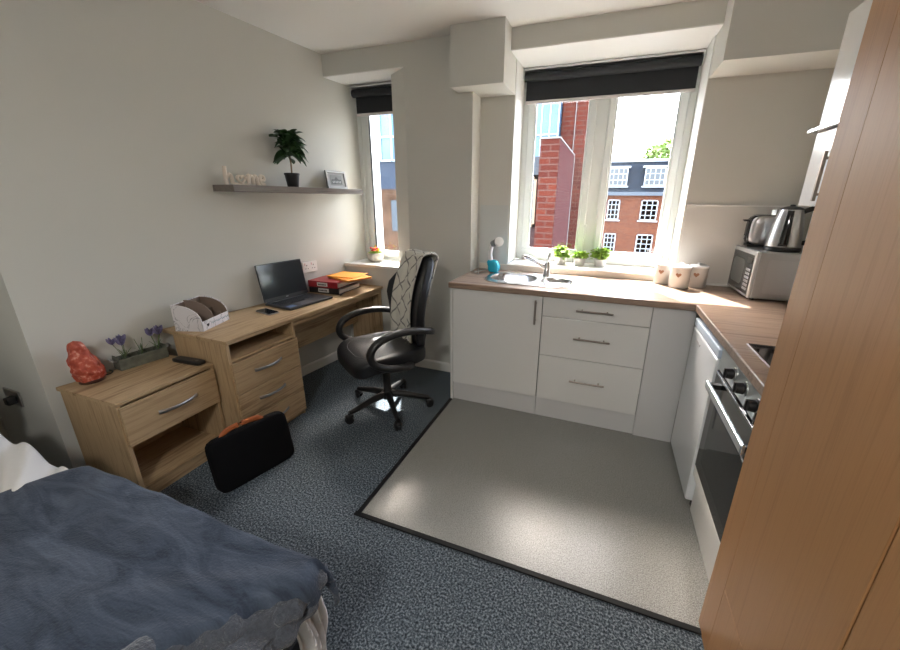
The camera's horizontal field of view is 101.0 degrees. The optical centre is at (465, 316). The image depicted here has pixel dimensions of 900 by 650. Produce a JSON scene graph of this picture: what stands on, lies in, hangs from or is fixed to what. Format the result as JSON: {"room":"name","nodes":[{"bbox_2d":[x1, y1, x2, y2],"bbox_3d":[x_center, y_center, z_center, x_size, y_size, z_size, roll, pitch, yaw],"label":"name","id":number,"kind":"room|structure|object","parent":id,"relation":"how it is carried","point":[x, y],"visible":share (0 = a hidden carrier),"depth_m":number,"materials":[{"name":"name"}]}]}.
{"room":"studio apartment","nodes":[
{"label":"studio apartment","id":0,"kind":"room"},
{"bbox_2d":[0,416,11,442],"bbox_3d":[-3.241,-0.035,0.647,0.350,2.514,2.680,7,19,19],"label":"wall","id":1,"kind":"structure","parent":0,"point":[3,431],"depth_m":2.10,"materials":[{"name":"grey paint"}]},
{"bbox_2d":[0,0,383,468],"bbox_3d":[-1.893,-0.713,2.843,1.270,2.514,2.570,7,19,19],"label":"wall","id":2,"kind":"structure","parent":0,"point":[120,120],"depth_m":2.01,"materials":[{"name":"grey paint"}]},
{"bbox_2d":[2,387,23,406],"bbox_3d":[-2.370,0.427,1.920,0.146,0.086,0.045,7,19,19],"label":"wall socket","id":3,"kind":"object","parent":2,"relation":"attached to","point":[12,397],"visible":1,"depth_m":1.91,"materials":[{"name":"grey plastic"}]},
{"bbox_2d":[212,184,362,193],"bbox_3d":[-1.238,-0.938,2.760,0.213,0.040,1.120,9,20,26],"label":"wall shelf","id":4,"kind":"object","parent":2,"relation":"attached to","point":[231,187],"visible":1,"depth_m":2.52,"materials":[{"name":"grey wood"}]},
{"bbox_2d":[222,166,265,185],"bbox_3d":[-1.438,-0.910,2.417,0.029,0.110,0.280,9,20,26],"label":"sign","id":5,"kind":"object","parent":4,"relation":"on","point":[260,179],"visible":0.94,"depth_m":2.41,"materials":[{"name":"beige wood"}]},
{"bbox_2d":[269,129,308,186],"bbox_3d":[-1.239,-1.127,2.655,0.237,0.384,0.252,9,20,26],"label":"potted plant","id":6,"kind":"object","parent":4,"relation":"on","point":[290,145],"visible":1,"depth_m":2.63,"materials":[{"name":"green plant"}]},
{"bbox_2d":[324,170,347,188],"bbox_3d":[-1.100,-1.148,3.124,0.064,0.145,0.215,9,20,26],"label":"picture frame","id":7,"kind":"object","parent":4,"relation":"on","point":[334,179],"visible":0.91,"depth_m":3.11,"materials":[{"name":"white wood"}]},
{"bbox_2d":[330,175,342,184],"bbox_3d":[-1.087,-1.146,3.118,0.015,0.074,0.125,9,20,26],"label":"print","id":8,"kind":"object","parent":7,"relation":"attached to","point":[334,179],"depth_m":3.12,"materials":[{"name":"grey paper"}]},
{"bbox_2d":[302,260,317,272],"bbox_3d":[-1.289,-0.411,3.066,0.014,0.086,0.146,9,19,26],"label":"wall socket","id":9,"kind":"object","parent":2,"relation":"attached to","point":[309,266],"visible":0.98,"depth_m":3.06,"materials":[{"name":"white plastic"}]},
{"bbox_2d":[301,351,337,375],"bbox_3d":[-1.560,0.566,2.843,0.014,0.082,1.945,9,20,26],"label":"baseboard","id":10,"kind":"structure","parent":2,"relation":"attached to","point":[306,369],"depth_m":3.30,"materials":[{"name":"white"}]},
{"bbox_2d":[159,360,708,649],"bbox_3d":[-0.683,1.119,1.414,4.600,0.104,5.200,7,19,19],"label":"floor","id":11,"kind":"structure","parent":0,"point":[399,590],"depth_m":1.76,"materials":[{"name":"carpet"}]},
{"bbox_2d":[56,355,225,491],"bbox_3d":[-1.696,0.574,2.025,0.492,0.556,0.466,7,18,18],"label":"nightstand","id":12,"kind":"object","parent":11,"relation":"on","point":[150,425],"visible":0.77,"depth_m":1.89,"materials":[{"name":"brown wood"}]},
{"bbox_2d":[66,341,112,384],"bbox_3d":[-1.887,0.215,1.865,0.118,0.220,0.171,7,19,19],"label":"salt lamp","id":13,"kind":"object","parent":12,"relation":"on","point":[86,368],"visible":1,"depth_m":1.82,"materials":[{"name":"red stone"}]},
{"bbox_2d":[107,343,169,370],"bbox_3d":[-1.823,0.223,2.084,0.080,0.075,0.282,9,20,26],"label":"trough","id":14,"kind":"object","parent":12,"relation":"on","point":[137,358],"visible":0.96,"depth_m":2.06,"materials":[{"name":"green wood"}]},
{"bbox_2d":[105,334,130,357],"bbox_3d":[-1.850,0.189,2.002,0.071,0.176,0.092,7,19,19],"label":"plant","id":15,"kind":"object","parent":14,"relation":"in","point":[120,340],"visible":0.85,"depth_m":1.98,"materials":[{"name":"purple plant"}]},
{"bbox_2d":[134,337,148,352],"bbox_3d":[-1.818,0.185,2.076,0.053,0.139,0.060,1,17,0],"label":"plant","id":16,"kind":"object","parent":14,"relation":"in","point":[141,346],"visible":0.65,"depth_m":2.08,"materials":[{"name":"green plant"}]},
{"bbox_2d":[144,325,162,349],"bbox_3d":[-1.777,0.144,2.143,0.073,0.177,0.084,7,19,19],"label":"plant","id":17,"kind":"object","parent":14,"relation":"in","point":[157,330],"visible":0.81,"depth_m":2.12,"materials":[{"name":"purple plant"}]},
{"bbox_2d":[134,426,217,488],"bbox_3d":[-1.682,0.775,2.083,0.356,0.018,0.430,7,18,18],"label":"shelf","id":18,"kind":"object","parent":12,"relation":"attached to","point":[168,453],"depth_m":2.09,"materials":[{"name":"brown wood"}]},
{"bbox_2d":[172,356,205,365],"bbox_3d":[-1.564,0.251,2.095,0.204,0.022,0.052,6,18,15],"label":"remote control","id":19,"kind":"object","parent":12,"relation":"on","point":[179,359],"visible":1,"depth_m":2.08,"materials":[{"name":"black plastic"}]},
{"bbox_2d":[205,411,293,492],"bbox_3d":[-1.158,0.710,2.015,0.112,0.326,0.405,12,21,33],"label":"laptop bag","id":20,"kind":"object","parent":11,"relation":"on","point":[237,456],"visible":1,"depth_m":1.98,"materials":[{"name":"black fabric"}]},
{"bbox_2d":[162,284,382,427],"bbox_3d":[-1.255,0.240,2.853,0.581,0.703,1.487,7,19,20],"label":"writing desk","id":21,"kind":"object","parent":11,"relation":"on","point":[254,356],"visible":0.75,"depth_m":2.33,"materials":[{"name":"brown wood"}]},
{"bbox_2d":[170,295,228,331],"bbox_3d":[-1.598,-0.023,2.242,0.167,0.160,0.235,1,17,1],"label":"bin","id":22,"kind":"object","parent":21,"relation":"on","point":[200,313],"visible":1,"depth_m":2.21,"materials":[{"name":"white wood"}]},
{"bbox_2d":[229,331,292,362],"bbox_3d":[-1.412,0.166,2.324,0.414,0.015,0.437,7,19,20],"label":"open shelf","id":23,"kind":"object","parent":21,"relation":"attached to","point":[239,350],"depth_m":2.29,"materials":[{"name":"brown wood"}]},
{"bbox_2d":[256,308,278,314],"bbox_3d":[-1.353,-0.032,2.529,0.164,0.009,0.076,11,20,31],"label":"smartphone","id":24,"kind":"object","parent":21,"relation":"on","point":[266,311],"visible":1,"depth_m":2.52,"materials":[{"name":"grey"}]},
{"bbox_2d":[254,259,332,310],"bbox_3d":[-1.263,-0.248,2.752,0.323,0.285,0.385,9,19,25],"label":"laptop","id":25,"kind":"object","parent":21,"relation":"on","point":[282,284],"visible":1,"depth_m":2.77,"materials":[{"name":"grey plastic"}]},
{"bbox_2d":[309,281,359,294],"bbox_3d":[-1.115,-0.256,3.175,0.285,0.052,0.311,6,18,16],"label":"file","id":26,"kind":"object","parent":21,"relation":"on","point":[339,291],"visible":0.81,"depth_m":3.05,"materials":[{"name":"black"}]},
{"bbox_2d":[308,274,358,288],"bbox_3d":[-1.114,-0.301,3.148,0.285,0.050,0.311,6,18,17],"label":"file","id":27,"kind":"object","parent":26,"relation":"on","point":[323,281],"visible":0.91,"depth_m":3.03,"materials":[{"name":"red cardboard"}]},
{"bbox_2d":[328,275,371,281],"bbox_3d":[-0.982,-0.334,3.146,0.300,0.014,0.235,15,22,38],"label":"document folder","id":28,"kind":"object","parent":27,"relation":"on","point":[363,277],"visible":0.52,"depth_m":3.06,"materials":[{"name":"orange"}]},
{"bbox_2d":[327,271,367,278],"bbox_3d":[-1.014,-0.357,3.186,0.260,0.006,0.230,6,18,17],"label":"document folder","id":29,"kind":"object","parent":28,"relation":"on","point":[344,274],"visible":1,"depth_m":3.17,"materials":[{"name":"orange"}]},
{"bbox_2d":[283,638,299,649],"bbox_3d":[-1.663,0.794,1.004,2.240,0.750,0.940,7,19,19],"label":"bed","id":30,"kind":"object","parent":11,"relation":"on","point":[295,646],"visible":0.02,"depth_m":1.06,"materials":[{"name":"black"}]},
{"bbox_2d":[0,434,327,649],"bbox_3d":[-1.487,0.876,0.959,1.984,0.545,0.985,7,19,19],"label":"sheet","id":31,"kind":"object","parent":30,"relation":"on","point":[21,464],"visible":0.2,"depth_m":1.30,"materials":[{"name":"white fabric"}]},
{"bbox_2d":[0,466,339,649],"bbox_3d":[-1.280,0.782,0.852,1.609,0.184,1.006,7,19,19],"label":"throw","id":32,"kind":"object","parent":30,"relation":"on","point":[91,558],"visible":1,"depth_m":0.96,"materials":[{"name":"blue fabric"}]},
{"bbox_2d":[185,616,299,649],"bbox_3d":[-0.698,0.809,0.720,0.384,0.113,0.776,7,19,19],"label":"drape","id":33,"kind":"object","parent":32,"relation":"hanging from","point":[201,632],"depth_m":0.86,"materials":[{"name":"grey fabric"}]},
{"bbox_2d":[336,256,434,430],"bbox_3d":[-0.545,0.151,2.541,0.687,1.074,0.660,-12,21,-34],"label":"office chair","id":34,"kind":"object","parent":11,"relation":"on","point":[385,353],"visible":0.88,"depth_m":2.46,"materials":[{"name":"black leather"}]},
{"bbox_2d":[391,249,438,343],"bbox_3d":[-0.370,-0.141,2.632,0.292,0.640,0.283,-12,21,-34],"label":"knitted blanket","id":35,"kind":"object","parent":34,"relation":"on","point":[411,259],"visible":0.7,"depth_m":2.59,"materials":[{"name":"beige fabric"}]},
{"bbox_2d":[356,398,451,513],"bbox_3d":[-0.316,0.788,2.303,0.024,0.008,1.170,7,19,19],"label":"trim","id":36,"kind":"structure","parent":11,"relation":"on","point":[427,427],"depth_m":2.13,"materials":[{"name":"black rubber"}]},
{"bbox_2d":[450,288,542,413],"bbox_3d":[0.283,0.174,2.836,0.638,0.870,0.625,7,19,19],"label":"base cabinet","id":37,"kind":"object","parent":11,"relation":"on","point":[495,337],"visible":0.88,"depth_m":2.58,"materials":[{"name":"white"}]},
{"bbox_2d":[448,268,787,396],"bbox_3d":[0.791,-0.027,1.977,2.128,0.040,1.694,7,19,19],"label":"countertop","id":38,"kind":"structure","parent":37,"relation":"on","point":[736,320],"depth_m":2.13,"materials":[{"name":"brown wood"}]},
{"bbox_2d":[474,237,503,273],"bbox_3d":[0.171,-0.466,2.828,0.219,0.273,0.183,7,19,19],"label":"dish brush","id":39,"kind":"object","parent":38,"relation":"on","point":[493,265],"visible":0.98,"depth_m":2.85,"materials":[{"name":"teal"}]},
{"bbox_2d":[484,272,577,287],"bbox_3d":[0.462,-0.193,2.672,0.639,0.160,0.430,7,19,19],"label":"sink","id":40,"kind":"object","parent":38,"relation":"in","point":[515,278],"visible":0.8,"depth_m":2.70,"materials":[{"name":"silver metal"}]},
{"bbox_2d":[521,253,551,275],"bbox_3d":[0.518,-0.384,2.736,0.235,0.167,0.064,-1,18,-4],"label":"mixer tap","id":41,"kind":"object","parent":38,"relation":"on","point":[546,266],"visible":1,"depth_m":2.72,"materials":[{"name":"silver metal"}]},
{"bbox_2d":[653,260,672,283],"bbox_3d":[1.362,-0.307,2.558,0.108,0.157,0.108,16,23,40],"label":"canister","id":42,"kind":"object","parent":38,"relation":"on","point":[662,269],"visible":0.89,"depth_m":2.52,"materials":[{"name":"grey ceramic"}]},
{"bbox_2d":[668,263,692,288],"bbox_3d":[1.408,-0.271,2.436,0.124,0.162,0.124,14,22,36],"label":"canister","id":43,"kind":"object","parent":38,"relation":"on","point":[679,278],"visible":1,"depth_m":2.40,"materials":[{"name":"grey ceramic"}]},
{"bbox_2d":[688,263,709,287],"bbox_3d":[1.538,-0.276,2.460,0.120,0.160,0.120,14,22,36],"label":"canister","id":44,"kind":"object","parent":38,"relation":"on","point":[699,273],"visible":0.92,"depth_m":2.42,"materials":[{"name":"grey ceramic"}]},
{"bbox_2d":[747,343,775,367],"bbox_3d":[1.282,0.204,1.181,0.520,0.007,0.483,7,19,19],"label":"cooktop","id":45,"kind":"object","parent":38,"relation":"in","point":[765,353],"visible":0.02,"depth_m":1.39,"materials":[{"name":"black glass"}]},
{"bbox_2d":[727,245,802,300],"bbox_3d":[1.825,-0.263,2.232,0.300,0.278,0.376,7,18,18],"label":"microwave oven","id":46,"kind":"object","parent":38,"relation":"on","point":[755,272],"visible":0.79,"depth_m":2.10,"materials":[{"name":"silver metal"}]},
{"bbox_2d":[743,214,775,246],"bbox_3d":[1.840,-0.522,2.270,0.253,0.192,0.109,8,19,23],"label":"toaster","id":47,"kind":"object","parent":46,"relation":"on","point":[758,226],"visible":0.51,"depth_m":2.25,"materials":[{"name":"silver metal"}]},
{"bbox_2d":[763,204,814,252],"bbox_3d":[1.806,-0.490,2.066,0.170,0.254,0.202,-1,18,-6],"label":"electric kettle","id":48,"kind":"object","parent":46,"relation":"on","point":[786,232],"visible":0.87,"depth_m":2.04,"materials":[{"name":"silver metal"}]},
{"bbox_2d":[354,511,701,634],"bbox_3d":[0.156,1.031,1.546,1.476,0.008,0.023,7,19,19],"label":"trim","id":49,"kind":"structure","parent":11,"relation":"on","point":[621,604],"depth_m":1.49,"materials":[{"name":"black rubber"}]},
{"bbox_2d":[535,297,652,433],"bbox_3d":[0.880,0.248,2.623,0.637,0.869,0.620,7,19,19],"label":"base cabinet","id":50,"kind":"object","parent":11,"relation":"on","point":[592,354],"visible":0.97,"depth_m":2.36,"materials":[{"name":"white"}]},
{"bbox_2d":[632,307,696,441],"bbox_3d":[1.192,0.369,2.251,0.218,0.869,0.018,7,19,19],"label":"filler panel","id":51,"kind":"object","parent":11,"relation":"on","point":[671,330],"visible":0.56,"depth_m":2.23,"materials":[{"name":"white"}]},
{"bbox_2d":[671,318,722,505],"bbox_3d":[1.453,0.511,1.844,0.602,0.847,0.496,7,19,19],"label":"fridge","id":52,"kind":"object","parent":11,"relation":"on","point":[705,352],"visible":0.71,"depth_m":1.86,"materials":[{"name":"white metal"}]},
{"bbox_2d":[690,347,760,581],"bbox_3d":[1.242,0.646,1.377,0.636,0.866,0.554,7,19,19],"label":"oven","id":53,"kind":"object","parent":11,"relation":"on","point":[734,403],"visible":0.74,"depth_m":1.44,"materials":[{"name":"silver"}]},
{"bbox_2d":[699,0,899,649],"bbox_3d":[0.911,0.223,0.323,0.606,2.300,1.290,7,19,19],"label":"wardrobe","id":54,"kind":"object","parent":11,"relation":"on","point":[808,557],"visible":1,"depth_m":0.76,"materials":[{"name":"brown wood"}]},
{"bbox_2d":[195,0,694,53],"bbox_3d":[-0.656,-1.372,0.629,4.800,0.100,5.400,7,19,19],"label":"ceiling","id":55,"kind":"structure","parent":0,"point":[319,26],"depth_m":2.25,"materials":[{"name":"white paint"}]},
{"bbox_2d":[321,0,834,397],"bbox_3d":[0.553,-0.723,2.958,3.385,2.514,0.589,7,19,19],"label":"wall","id":56,"kind":"structure","parent":0,"point":[453,150],"depth_m":2.64,"materials":[{"name":"grey paint"}]},
{"bbox_2d":[323,67,402,85],"bbox_3d":[-0.728,-1.895,2.960,0.715,0.006,0.348,7,19,19],"label":"trim","id":57,"kind":"structure","parent":56,"relation":"attached to","point":[381,75],"depth_m":2.92,"materials":[{"name":"white paint"}]},
{"bbox_2d":[349,81,392,116],"bbox_3d":[-0.748,-1.812,3.099,0.471,0.223,0.070,7,19,19],"label":"roller blind","id":58,"kind":"object","parent":56,"relation":"attached to","point":[373,99],"visible":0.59,"depth_m":3.12,"materials":[{"name":"black fabric"}]},
{"bbox_2d":[344,107,398,269],"bbox_3d":[-0.755,-1.198,3.251,0.616,1.498,0.375,7,19,19],"label":"window","id":59,"kind":"structure","parent":56,"relation":"in","point":[364,123],"depth_m":3.41,"materials":[{"name":"white plastic"}]},
{"bbox_2d":[367,245,383,261],"bbox_3d":[-0.847,-0.591,3.473,0.156,0.154,0.155,7,19,19],"label":"flower bowl","id":60,"kind":"object","parent":59,"relation":"on","point":[374,255],"visible":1,"depth_m":3.43,"materials":[{"name":"white ceramic"}]},
{"bbox_2d":[415,359,449,371],"bbox_3d":[-0.225,0.440,3.287,0.535,0.082,0.014,7,19,19],"label":"baseboard","id":61,"kind":"structure","parent":56,"relation":"attached to","point":[426,363],"depth_m":3.30,"materials":[{"name":"white"}]},
{"bbox_2d":[480,205,508,263],"bbox_3d":[0.224,-0.630,2.975,0.228,0.500,0.009,7,19,19],"label":"backsplash","id":62,"kind":"structure","parent":56,"relation":"attached to","point":[494,219],"depth_m":2.95,"materials":[{"name":"grey"}]},
{"bbox_2d":[479,262,653,280],"bbox_3d":[0.807,-0.341,2.832,1.478,0.045,0.020,7,19,19],"label":"trim","id":63,"kind":"structure","parent":56,"relation":"attached to","point":[609,274],"depth_m":2.80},
{"bbox_2d":[509,64,702,273],"bbox_3d":[0.963,-1.073,2.741,1.184,1.450,0.345,7,19,19],"label":"window","id":64,"kind":"structure","parent":56,"relation":"in","point":[602,113],"depth_m":2.84,"materials":[{"name":"white plastic"}]},
{"bbox_2d":[552,245,569,263],"bbox_3d":[0.763,-0.499,2.987,0.160,0.148,0.161,7,19,19],"label":"herb pot","id":65,"kind":"object","parent":64,"relation":"on","point":[561,253],"visible":1,"depth_m":2.96,"materials":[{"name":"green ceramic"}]},
{"bbox_2d":[569,251,589,265],"bbox_3d":[0.905,-0.462,2.936,0.148,0.112,0.154,-7,19,-24],"label":"herb pot","id":66,"kind":"object","parent":64,"relation":"on","point":[579,258],"visible":1,"depth_m":2.91,"materials":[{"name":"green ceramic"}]},
{"bbox_2d":[590,247,611,266],"bbox_3d":[1.046,-0.466,2.888,0.159,0.149,0.156,-14,22,-38],"label":"herb pot","id":67,"kind":"object","parent":64,"relation":"on","point":[600,256],"visible":1,"depth_m":2.86,"materials":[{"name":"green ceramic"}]},
{"bbox_2d":[523,49,705,104],"bbox_3d":[0.990,-1.670,2.615,1.176,0.228,0.070,7,19,19],"label":"roller blind","id":68,"kind":"object","parent":64,"relation":"attached to","point":[673,72],"visible":1,"depth_m":2.60,"materials":[{"name":"black fabric"}]},
{"bbox_2d":[508,23,723,263],"bbox_3d":[0.926,-1.063,2.640,1.196,1.421,0.428,7,19,19],"label":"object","id":69,"kind":"structure","parent":56,"relation":"attached to","point":[704,36],"depth_m":2.45,"materials":[{"name":"white paint"}]},
{"bbox_2d":[706,282,729,286],"bbox_3d":[1.793,-0.205,2.483,0.630,0.015,0.016,7,19,19],"label":"trim","id":70,"kind":"structure","parent":56,"relation":"attached to","point":[712,284],"depth_m":2.51,"materials":[{"name":"white"}]},
{"bbox_2d":[677,206,812,283],"bbox_3d":[1.780,-0.449,2.425,0.672,0.515,0.008,7,19,19],"label":"backsplash","id":71,"kind":"structure","parent":56,"relation":"attached to","point":[710,236],"depth_m":2.45,"materials":[{"name":"grey paint"}]},
{"bbox_2d":[687,204,811,207],"bbox_3d":[1.782,-0.698,2.345,0.672,0.009,0.011,7,19,19],"label":"trim","id":72,"kind":"structure","parent":56,"relation":"attached to","point":[687,204],"depth_m":2.34,"materials":[{"name":"white"}]},
{"bbox_2d":[450,0,864,97],"bbox_3d":[1.002,-1.611,2.192,2.241,0.351,0.323,7,19,19],"label":"ceiling bulkhead","id":73,"kind":"structure","parent":0,"point":[755,37],"depth_m":1.93,"materials":[{"name":"grey paint"}]},
{"bbox_2d":[802,211,813,249],"bbox_3d":[1.446,0.116,0.326,0.220,2.514,5.300,7,19,19],"label":"wall","id":74,"kind":"structure","parent":0,"point":[813,211],"depth_m":2.26,"materials":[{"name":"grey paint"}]},
{"bbox_2d":[798,0,872,205],"bbox_3d":[1.460,-0.673,1.062,0.418,0.700,0.890,7,19,19],"label":"upper cabinet","id":75,"kind":"object","parent":74,"relation":"attached to","point":[857,19],"visible":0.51,"depth_m":1.41,"materials":[{"name":"white laminate"},{"name":"brushed metal"}]},
{"bbox_3d":[23.565,-0.079,39.464,100.000,0.200,77.500,7,19,19],"label":"floor","id":76,"kind":"structure","parent":0,"visible":0},
{"bbox_2d":[377,114,398,250],"bbox_3d":[-3.090,-2.298,15.343,5.500,18.000,4.060,7,19,19],"label":"office block","id":77,"kind":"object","parent":76,"relation":"on","point":[384,122],"visible":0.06,"depth_m":12.26,"materials":[{"name":"blue glass"}]},
{"bbox_2d":[519,136,574,260],"bbox_3d":[2.153,1.050,13.268,1.860,12.965,4.070,7,19,19],"label":"building","id":78,"kind":"structure","parent":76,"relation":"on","point":[553,172],"depth_m":9.96,"materials":[{"name":"red brick"}]},
{"bbox_2d":[534,100,588,261],"bbox_3d":[3.581,-2.944,16.783,3.300,18.500,4.460,7,19,19],"label":"tower","id":79,"kind":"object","parent":76,"relation":"on","point":[567,120],"visible":0.04,"depth_m":13.48,"materials":[{"name":"red brick"}]},
{"bbox_2d":[601,158,668,266],"bbox_3d":[15.674,-5.692,32.558,11.500,14.500,8.250,7,19,19],"label":"townhouse","id":80,"kind":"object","parent":76,"relation":"on","point":[636,187],"visible":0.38,"depth_m":28.45,"materials":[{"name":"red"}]},
{"label":"outside","id":81,"kind":"structure","parent":0,"visible":0},
{"bbox_2d":[639,138,672,158],"bbox_3d":[20.858,-10.999,37.954,7.284,13.484,5.506,9,19,25],"label":"tree","id":82,"kind":"object","parent":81,"point":[664,148],"visible":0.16,"depth_m":36.08,"materials":[{"name":"green plant"}]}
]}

